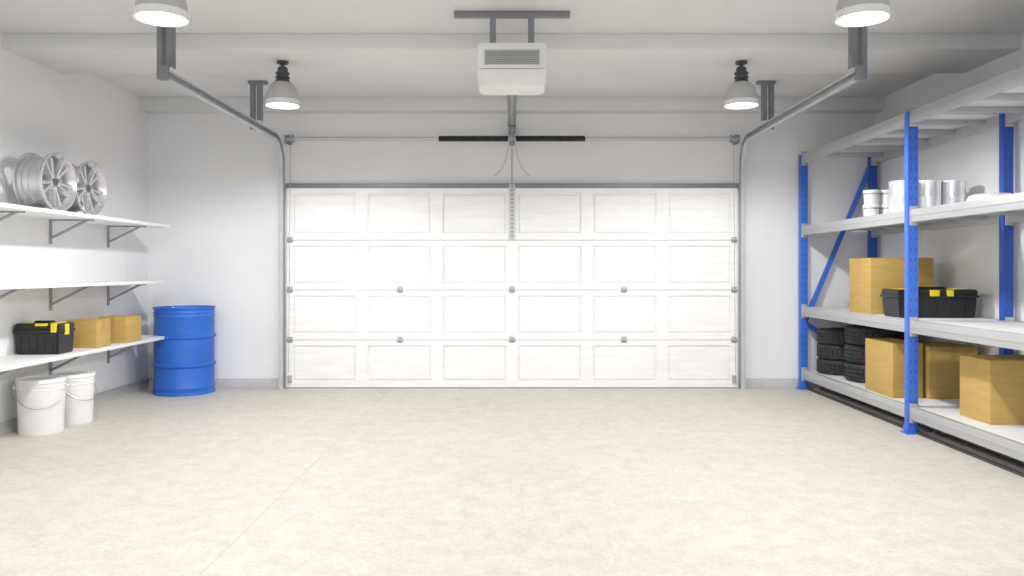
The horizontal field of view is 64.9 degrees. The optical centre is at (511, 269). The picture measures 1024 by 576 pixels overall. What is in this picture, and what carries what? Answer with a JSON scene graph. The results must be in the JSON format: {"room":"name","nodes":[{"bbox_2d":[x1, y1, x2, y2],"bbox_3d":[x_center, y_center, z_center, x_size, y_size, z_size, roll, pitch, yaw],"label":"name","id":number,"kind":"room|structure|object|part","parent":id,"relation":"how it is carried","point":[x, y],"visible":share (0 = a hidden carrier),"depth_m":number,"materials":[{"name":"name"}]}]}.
{"room":"garage","nodes":[
{"label":"garage","id":0,"kind":"room"},
{"bbox_2d":[0,32,147,421],"bbox_3d":[-3.980,-0.280,3.100,0.100,3.100,11.200,0,0,0],"label":"wall","id":1,"kind":"structure","parent":0,"point":[82,117],"depth_m":7.25,"materials":[{"name":"paint"}]},
{"bbox_2d":[0,378,148,435],"bbox_3d":[-3.922,1.220,3.092,0.015,0.100,11.185,0,0,0],"label":"baseboard","id":2,"kind":"structure","parent":1,"relation":"attached to","point":[11,425],"depth_m":7.83,"materials":[{"name":"paint"}]},
{"bbox_2d":[0,335,164,375],"bbox_3d":[-3.708,0.785,6.220,0.445,0.240,4.000,0,0,0],"label":"wall shelf","id":3,"kind":"object","parent":1,"relation":"attached to","point":[8,363],"visible":0.56,"depth_m":6.35,"materials":[{"name":"white laminate"}]},
{"bbox_2d":[13,320,74,354],"bbox_3d":[-3.733,0.534,6.429,0.358,0.262,0.262,0,0,0],"label":"toolbox","id":4,"kind":"object","parent":3,"relation":"on","point":[39,337],"visible":1,"depth_m":6.32,"materials":[{"name":"black plastic"}]},
{"bbox_3d":[-3.733,0.459,6.435,0.357,0.072,0.250,0,0,0],"label":"lid","id":5,"kind":"part","parent":4,"relation":"part of","materials":[{"name":"black plastic"}]},
{"bbox_3d":[-3.733,0.418,6.435,0.165,0.031,0.032,0,0,0],"label":"handle","id":6,"kind":"part","parent":4,"relation":"part of","materials":[{"name":"black plastic"}]},
{"bbox_2d":[66,318,110,347],"bbox_3d":[-3.660,0.544,6.960,0.262,0.241,0.240,0,0,0],"label":"cardboard box","id":7,"kind":"object","parent":3,"relation":"on","point":[89,332],"visible":0.96,"depth_m":6.84,"materials":[{"name":"brown cardboard"}]},
{"bbox_2d":[98,315,140,342],"bbox_3d":[-3.630,0.544,7.450,0.260,0.241,0.302,0,0,0],"label":"cardboard box","id":8,"kind":"object","parent":3,"relation":"on","point":[123,328],"visible":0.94,"depth_m":7.31,"materials":[{"name":"brown cardboard"}]},
{"bbox_2d":[0,203,170,246],"bbox_3d":[-3.708,-0.340,6.220,0.445,0.240,4.000,0,0,0],"label":"wall shelf","id":9,"kind":"object","parent":1,"relation":"attached to","point":[9,210],"visible":1,"depth_m":6.83,"materials":[{"name":"white laminate"}]},
{"bbox_2d":[12,152,76,210],"bbox_3d":[-3.672,-0.692,6.344,0.227,0.464,0.464,0,0,3],"label":"alloy wheel","id":10,"kind":"object","parent":9,"relation":"on","point":[60,179],"visible":0.94,"depth_m":6.26,"materials":[{"name":"silver metal"}]},
{"bbox_2d":[66,161,106,214],"bbox_3d":[-3.672,-0.692,6.834,0.227,0.464,0.464,0,0,3],"label":"alloy wheel","id":11,"kind":"object","parent":9,"relation":"on","point":[92,184],"visible":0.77,"depth_m":6.87,"materials":[{"name":"silver metal"}]},
{"bbox_2d":[0,280,170,310],"bbox_3d":[-3.708,0.225,6.220,0.445,0.240,4.000,0,0,0],"label":"wall shelf","id":12,"kind":"object","parent":1,"relation":"attached to","point":[12,287],"visible":1,"depth_m":6.83,"materials":[{"name":"white laminate"}]},
{"bbox_2d":[0,388,1023,575],"bbox_3d":[0.000,1.320,3.150,8.060,0.100,11.300,0,0,0],"label":"floor","id":13,"kind":"structure","parent":0,"point":[424,481],"depth_m":4.72,"materials":[{"name":"concrete"}]},
{"bbox_2d":[13,375,67,435],"bbox_3d":[-3.689,1.058,6.304,0.374,0.425,0.364,0,0,-25],"label":"plastic bucket","id":14,"kind":"object","parent":13,"relation":"on","point":[40,399],"visible":1,"depth_m":6.18,"materials":[{"name":"plastic"}]},
{"bbox_3d":[-3.690,0.861,6.310,0.351,0.032,0.351,0,0,-25],"label":"lid","id":15,"kind":"part","parent":14,"relation":"part of","materials":[{"name":"white plastic"}]},
{"bbox_3d":[-3.650,0.988,6.224,0.368,0.156,0.186,0,0,-25],"label":"handle","id":16,"kind":"part","parent":14,"relation":"part of","materials":[{"name":"metal"}]},
{"bbox_2d":[51,371,96,424],"bbox_3d":[-3.655,1.065,6.716,0.339,0.410,0.349,0,0,20],"label":"plastic bucket","id":17,"kind":"object","parent":13,"relation":"on","point":[79,395],"visible":0.71,"depth_m":6.62,"materials":[{"name":"plastic"}]},
{"bbox_3d":[-3.660,0.875,6.720,0.326,0.031,0.326,0,0,20],"label":"lid","id":18,"kind":"part","parent":17,"relation":"part of","materials":[{"name":"white plastic"}]},
{"bbox_3d":[-3.577,1.001,6.690,0.174,0.156,0.343,0,0,20],"label":"handle","id":19,"kind":"part","parent":17,"relation":"part of","materials":[{"name":"metal"}]},
{"bbox_2d":[152,305,215,396],"bbox_3d":[-3.405,0.825,8.370,0.620,0.890,0.620,0,0,0],"label":"drum","id":20,"kind":"object","parent":13,"relation":"on","point":[184,362],"visible":0.97,"depth_m":8.12,"materials":[{"name":"blue paint"}]},
{"bbox_2d":[198,389,389,575],"bbox_3d":[-1.300,1.270,3.050,0.005,0.001,11.100,0,0,0],"label":"joint","id":21,"kind":"object","parent":13,"relation":"on","point":[389,389],"visible":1,"depth_m":4.44,"materials":[{"name":"beige concrete"}]},
{"bbox_2d":[795,66,1023,476],"bbox_3d":[3.480,0.005,6.270,0.864,2.530,4.780,0,0,0],"label":"storage rack","id":22,"kind":"object","parent":13,"relation":"on","point":[998,101],"visible":0.86,"depth_m":6.26,"materials":[{"name":"grey metal"}]},
{"bbox_3d":[3.110,0.020,8.600,0.124,2.500,0.120,0,0,0],"label":"upright post","id":23,"kind":"part","parent":22,"relation":"part of","materials":[{"name":"blue metal"}]},
{"bbox_2d":[817,358,846,375],"bbox_3d":[3.398,0.985,8.280,0.496,0.151,0.496,0,0,0],"label":"tyre","id":24,"kind":"object","parent":22,"relation":"on","point":[825,366],"visible":0.44,"depth_m":8.12,"materials":[{"name":"rubber"}]},
{"bbox_2d":[817,343,844,359],"bbox_3d":[3.399,0.832,8.281,0.496,0.151,0.496,0,0,-18],"label":"tyre","id":25,"kind":"object","parent":24,"relation":"on","point":[825,351],"visible":0.47,"depth_m":8.12,"materials":[{"name":"rubber"}]},
{"bbox_2d":[817,327,845,344],"bbox_3d":[3.397,0.679,8.275,0.496,0.151,0.496,0,0,36],"label":"tyre","id":26,"kind":"object","parent":25,"relation":"on","point":[827,335],"visible":0.62,"depth_m":8.13,"materials":[{"name":"rubber"}]},
{"bbox_2d":[844,362,864,382],"bbox_3d":[3.488,0.974,7.707,0.570,0.174,0.570,0,0,9],"label":"tyre","id":27,"kind":"object","parent":22,"relation":"on","point":[854,372],"visible":0.35,"depth_m":7.59,"materials":[{"name":"rubber"}]},
{"bbox_2d":[844,343,864,363],"bbox_3d":[3.490,0.798,7.713,0.570,0.174,0.570,0,0,8],"label":"tyre","id":28,"kind":"object","parent":27,"relation":"on","point":[853,353],"visible":0.35,"depth_m":7.60,"materials":[{"name":"rubber"}]},
{"bbox_2d":[844,324,903,345],"bbox_3d":[3.491,0.622,7.707,0.570,0.174,0.570,0,0,-19],"label":"tyre","id":29,"kind":"object","parent":28,"relation":"on","point":[855,334],"visible":0.57,"depth_m":7.52,"materials":[{"name":"rubber"}]},
{"bbox_3d":[3.141,1.261,7.435,0.022,0.018,2.266,0,0,0],"label":"floor rail","id":30,"kind":"part","parent":22,"relation":"part of","materials":[{"name":"black metal"}]},
{"bbox_2d":[863,190,879,215],"bbox_3d":[3.330,-0.603,7.460,0.150,0.270,0.150,0,0,0],"label":"plastic tub","id":31,"kind":"object","parent":22,"relation":"on","point":[870,209],"depth_m":7.40,"materials":[{"name":"white plastic"}]},
{"bbox_3d":[3.330,-0.671,7.460,0.150,0.135,0.150,0,0,0],"label":"plastic tub","id":32,"kind":"part","parent":31,"relation":"part of","materials":[{"name":"white plastic"}]},
{"bbox_3d":[3.330,-0.590,7.460,0.150,0.026,0.150,0,0,0],"label":"lid","id":33,"kind":"part","parent":31,"relation":"part of","materials":[{"name":"white plastic"}]},
{"bbox_3d":[3.330,-0.726,7.460,0.150,0.026,0.150,0,0,0],"label":"lid","id":34,"kind":"part","parent":31,"relation":"part of","materials":[{"name":"white plastic"}]},
{"bbox_3d":[3.850,0.020,8.600,0.124,2.500,0.120,0,0,0],"label":"upright post","id":35,"kind":"part","parent":22,"relation":"part of","materials":[{"name":"blue metal"}]},
{"bbox_3d":[3.285,1.261,7.435,0.030,0.018,2.266,0,0,0],"label":"floor rail","id":36,"kind":"part","parent":22,"relation":"part of","materials":[{"name":"black metal"}]},
{"bbox_2d":[880,190,888,213],"bbox_3d":[3.485,-0.603,7.460,0.150,0.270,0.150,0,0,0],"label":"plastic tub","id":37,"kind":"object","parent":22,"relation":"on","point":[883,208],"depth_m":7.42,"materials":[{"name":"white plastic"}]},
{"bbox_3d":[3.485,-0.671,7.460,0.150,0.135,0.150,0,0,0],"label":"plastic tub","id":38,"kind":"part","parent":37,"relation":"part of","materials":[{"name":"white plastic"}]},
{"bbox_2d":[849,258,933,313],"bbox_3d":[3.442,0.141,7.330,0.557,0.501,0.460,0,0,0],"label":"cardboard box","id":39,"kind":"object","parent":22,"relation":"on","point":[868,277],"visible":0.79,"depth_m":7.10,"materials":[{"name":"brown cardboard"}]},
{"bbox_2d":[865,338,922,397],"bbox_3d":[3.275,0.834,6.920,0.250,0.456,0.522,0,0,0],"label":"cardboard box","id":40,"kind":"object","parent":22,"relation":"on","point":[884,357],"visible":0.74,"depth_m":6.77,"materials":[{"name":"brown cardboard"}]},
{"bbox_2d":[888,180,903,212],"bbox_3d":[3.285,-0.608,6.780,0.210,0.280,0.210,0,0,0],"label":"tin can","id":41,"kind":"object","parent":22,"relation":"on","point":[896,188],"visible":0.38,"depth_m":6.71,"materials":[{"name":"silver metal"}]},
{"bbox_3d":[3.110,0.020,6.270,0.124,2.500,0.120,0,0,0],"label":"upright post","id":42,"kind":"part","parent":22,"relation":"part of","materials":[{"name":"blue metal"}]},
{"bbox_2d":[880,287,978,317],"bbox_3d":[3.478,0.266,6.714,0.665,0.253,0.332,0,0,0],"label":"toolbox","id":43,"kind":"object","parent":22,"relation":"on","point":[933,302],"visible":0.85,"depth_m":6.57,"materials":[{"name":"black plastic"}]},
{"bbox_3d":[3.478,0.194,6.720,0.665,0.070,0.320,0,0,0],"label":"lid","id":44,"kind":"part","parent":43,"relation":"part of","materials":[{"name":"black plastic"}]},
{"bbox_3d":[3.478,0.156,6.720,0.290,0.033,0.032,0,0,0],"label":"handle","id":45,"kind":"part","parent":43,"relation":"part of","materials":[{"name":"black plastic"}]},
{"bbox_2d":[918,180,941,207],"bbox_3d":[3.496,-0.608,6.770,0.210,0.280,0.210,0,0,0],"label":"tin can","id":46,"kind":"object","parent":22,"relation":"on","point":[929,191],"visible":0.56,"depth_m":6.68,"materials":[{"name":"silver metal"}]},
{"bbox_2d":[918,342,977,398],"bbox_3d":[3.630,0.847,6.840,0.400,0.431,0.442,0,0,0],"label":"cardboard box","id":47,"kind":"object","parent":22,"relation":"on","point":[941,360],"visible":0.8,"depth_m":6.62,"materials":[{"name":"brown cardboard"}]},
{"bbox_2d":[941,180,966,204],"bbox_3d":[3.708,-0.608,6.780,0.210,0.280,0.210,0,0,0],"label":"tin can","id":48,"kind":"object","parent":22,"relation":"on","point":[952,191],"visible":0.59,"depth_m":6.69,"materials":[{"name":"silver metal"}]},
{"bbox_3d":[3.141,1.261,5.105,0.022,0.018,2.266,0,0,0],"label":"floor rail","id":49,"kind":"part","parent":22,"relation":"part of","materials":[{"name":"black metal"}]},
{"bbox_3d":[3.285,1.261,5.105,0.030,0.018,2.266,0,0,0],"label":"floor rail","id":50,"kind":"part","parent":22,"relation":"part of","materials":[{"name":"black metal"}]},
{"bbox_2d":[966,193,1010,200],"bbox_3d":[3.600,-0.518,6.050,0.410,0.100,0.410,0,0,0],"label":"plastic basin","id":51,"kind":"object","parent":22,"relation":"on","point":[983,195],"visible":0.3,"depth_m":5.95,"materials":[{"name":"white plastic"}]},
{"bbox_2d":[960,355,1023,424],"bbox_3d":[3.550,0.842,5.710,0.542,0.441,0.380,0,0,0],"label":"cardboard box","id":52,"kind":"object","parent":22,"relation":"on","point":[991,386],"visible":1,"depth_m":5.52,"materials":[{"name":"brown cardboard"}]},
{"bbox_3d":[3.850,0.020,6.270,0.124,2.500,0.120,0,0,0],"label":"upright post","id":53,"kind":"part","parent":22,"relation":"part of","materials":[{"name":"blue metal"}]},
{"bbox_2d":[148,114,875,387],"bbox_3d":[0.000,-0.280,8.750,8.060,3.100,0.100,0,0,0],"label":"wall","id":54,"kind":"structure","parent":0,"point":[213,178],"depth_m":8.70,"materials":[{"name":"paint"}]},
{"bbox_2d":[149,378,278,387],"bbox_3d":[-3.215,1.220,8.693,1.430,0.100,0.015,0,0,0],"label":"baseboard","id":55,"kind":"structure","parent":54,"relation":"attached to","point":[219,382],"depth_m":8.69,"materials":[{"name":"paint"}]},
{"bbox_2d":[157,26,284,388],"bbox_3d":[-2.460,-0.280,7.184,0.180,3.100,3.029,0,0,0],"label":"door track","id":56,"kind":"object","parent":54,"relation":"attached to","point":[166,36],"visible":0.81,"depth_m":7.78,"materials":[{"name":"metal"}]},
{"bbox_2d":[285,183,738,387],"bbox_3d":[0.000,0.170,8.645,4.870,2.200,0.090,0,0,0],"label":"door","id":57,"kind":"structure","parent":54,"relation":"in","point":[392,285],"depth_m":8.63,"materials":[{"name":"metal"}]},
{"bbox_2d":[284,134,739,372],"bbox_3d":[-0.001,-0.180,8.616,4.837,2.560,0.161,0,0,0],"label":"shaft","id":58,"kind":"object","parent":54,"relation":"attached to","point":[288,140],"visible":1,"depth_m":8.56,"materials":[{"name":"metal"}]},
{"bbox_3d":[-2.399,-1.395,8.623,0.040,0.092,0.147,0,0,0],"label":"bearing plate","id":59,"kind":"part","parent":58,"relation":"part of","materials":[{"name":"metal"}]},
{"bbox_3d":[2.399,-1.395,8.623,0.038,0.090,0.145,0,0,0],"label":"bearing plate","id":60,"kind":"part","parent":58,"relation":"part of","materials":[{"name":"metal"}]},
{"bbox_2d":[745,378,824,387],"bbox_3d":[3.215,1.220,8.693,1.430,0.100,0.015,0,0,0],"label":"baseboard","id":61,"kind":"structure","parent":54,"relation":"attached to","point":[749,382],"depth_m":8.69,"materials":[{"name":"paint"}]},
{"bbox_2d":[739,26,866,388],"bbox_3d":[2.460,-0.280,7.184,0.180,3.100,3.029,0,0,0],"label":"door track","id":62,"kind":"object","parent":54,"relation":"attached to","point":[857,36],"visible":0.87,"depth_m":7.78,"materials":[{"name":"metal"}]},
{"bbox_2d":[0,0,1023,96],"bbox_3d":[0.000,-1.880,3.150,8.060,0.100,11.300,0,0,0],"label":"ceiling","id":63,"kind":"structure","parent":0,"point":[16,16],"depth_m":6.00,"materials":[{"name":"paint"}]},
{"bbox_2d":[4,33,1019,72],"bbox_3d":[0.000,-1.770,6.610,7.860,0.120,0.780,0,0,0],"label":"ceiling beam","id":64,"kind":"structure","parent":63,"relation":"attached to","point":[58,52],"depth_m":6.30,"materials":[{"name":"paint"}]},
{"bbox_2d":[265,60,299,108],"bbox_3d":[-1.880,-1.528,6.600,0.275,0.365,0.275,0,0,0],"label":"pendant lamp","id":65,"kind":"object","parent":64,"relation":"hanging from","point":[281,94],"visible":1,"depth_m":6.53,"materials":[{"name":"white metal"}]},
{"bbox_2d":[275,66,289,81],"bbox_3d":[-1.880,-1.598,6.600,0.126,0.129,0.126,0,0,0],"label":"socket","id":66,"kind":"object","parent":65,"relation":"attached to","point":[282,73],"depth_m":6.56,"materials":[{"name":"black plastic"}]},
{"bbox_3d":[-1.880,-1.462,6.600,0.268,0.152,0.268,0,0,0],"label":"lamp shade","id":67,"kind":"part","parent":65,"relation":"part of","materials":[{"name":"white metal"}]},
{"bbox_2d":[273,103,291,104],"bbox_3d":[-1.880,-1.374,6.600,0.256,0.033,0.256,0,0,0],"label":"diffuser","id":68,"kind":"object","parent":65,"relation":"attached to","point":[273,103],"depth_m":6.61,"materials":[{"name":"white plastic"}]},
{"bbox_2d":[724,60,758,108],"bbox_3d":[1.880,-1.528,6.600,0.275,0.365,0.275,0,0,0],"label":"pendant lamp","id":69,"kind":"object","parent":64,"relation":"hanging from","point":[741,94],"visible":1,"depth_m":6.53,"materials":[{"name":"white metal"}]},
{"bbox_2d":[734,66,748,81],"bbox_3d":[1.880,-1.598,6.600,0.126,0.129,0.126,0,0,0],"label":"socket","id":70,"kind":"object","parent":69,"relation":"attached to","point":[741,73],"depth_m":6.56,"materials":[{"name":"black plastic"}]},
{"bbox_3d":[1.880,-1.462,6.600,0.268,0.152,0.268,0,0,0],"label":"lamp shade","id":71,"kind":"part","parent":69,"relation":"part of","materials":[{"name":"white metal"}]},
{"bbox_2d":[732,103,750,104],"bbox_3d":[1.880,-1.374,6.600,0.256,0.033,0.256,0,0,0],"label":"diffuser","id":72,"kind":"object","parent":69,"relation":"attached to","point":[732,103],"depth_m":6.61,"materials":[{"name":"white plastic"}]},
{"bbox_2d":[140,97,883,113],"bbox_3d":[0.000,-1.760,8.600,7.860,0.140,0.200,0,0,0],"label":"ceiling beam","id":73,"kind":"structure","parent":63,"relation":"attached to","point":[150,105],"depth_m":8.50,"materials":[{"name":"paint"}]},
{"bbox_2d":[454,11,569,182],"bbox_3d":[0.000,-1.379,7.144,0.820,0.903,3.103,0,0,0],"label":"garage door opener","id":74,"kind":"object","parent":63,"relation":"attached to","point":[511,70],"visible":1,"depth_m":5.60,"materials":[{"name":"white plastic"},{"name":"grey steel"}]},
{"bbox_3d":[-0.094,-1.224,8.512,0.217,0.454,0.037,0,0,34],"label":"hanging cord","id":75,"kind":"part","parent":74,"relation":"part of","materials":[{"name":"metal"}]},
{"bbox_2d":[484,49,539,64],"bbox_3d":[0.000,-1.480,5.597,0.390,0.110,0.010,0,0,0],"label":"vent grille","id":76,"kind":"object","parent":74,"relation":"attached to","point":[491,56],"depth_m":5.60,"materials":[{"name":"white plastic"}]},
{"bbox_3d":[0.000,-1.505,7.220,0.084,0.050,2.700,0,0,0],"label":"drive rail","id":77,"kind":"part","parent":74,"relation":"part of","materials":[{"name":"grey metal"}]},
{"bbox_3d":[0.000,-1.194,8.490,0.016,0.534,0.195,0,0,0],"label":"door arm","id":78,"kind":"part","parent":74,"relation":"part of","materials":[{"name":"metal"}]},
{"bbox_3d":[0.094,-1.224,8.512,0.217,0.454,0.037,0,0,-34],"label":"hanging cord","id":79,"kind":"part","parent":74,"relation":"part of","materials":[{"name":"metal"}]},
{"bbox_3d":[0.000,-1.770,4.330,7.860,0.120,0.780,0,0,0],"label":"ceiling beam","id":80,"kind":"structure","parent":63,"relation":"attached to","visible":0},
{"bbox_2d":[133,0,188,26],"bbox_3d":[-1.880,-1.528,4.320,0.275,0.365,0.275,0,0,0],"label":"pendant lamp","id":81,"kind":"object","parent":80,"relation":"hanging from","point":[164,13],"visible":1,"depth_m":4.28,"materials":[{"name":"white metal"}]},
{"bbox_3d":[-1.880,-1.462,4.320,0.268,0.152,0.268,0,0,0],"label":"lamp shade","id":82,"kind":"part","parent":81,"relation":"part of","materials":[{"name":"white metal"}]},
{"bbox_2d":[140,11,181,19],"bbox_3d":[-1.880,-1.374,4.320,0.256,0.033,0.256,0,0,0],"label":"diffuser","id":83,"kind":"object","parent":81,"relation":"attached to","point":[144,15],"depth_m":4.32,"materials":[{"name":"white plastic"}]},
{"bbox_2d":[835,0,890,26],"bbox_3d":[1.880,-1.528,4.320,0.275,0.365,0.275,0,0,0],"label":"pendant lamp","id":84,"kind":"object","parent":80,"relation":"hanging from","point":[849,13],"visible":1,"depth_m":4.28,"materials":[{"name":"white metal"}]},
{"bbox_3d":[1.880,-1.462,4.320,0.268,0.152,0.268,0,0,0],"label":"lamp shade","id":85,"kind":"part","parent":84,"relation":"part of","materials":[{"name":"white metal"}]},
{"bbox_2d":[842,11,883,19],"bbox_3d":[1.880,-1.374,4.320,0.256,0.033,0.256,0,0,0],"label":"diffuser","id":86,"kind":"object","parent":84,"relation":"attached to","point":[846,15],"depth_m":4.32,"materials":[{"name":"white plastic"}]},
{"bbox_2d":[876,32,1023,354],"bbox_3d":[3.980,-0.280,3.100,0.100,3.100,11.200,0,0,0],"label":"wall","id":87,"kind":"structure","parent":0,"point":[967,257],"depth_m":6.96,"materials":[{"name":"paint"}]}
]}

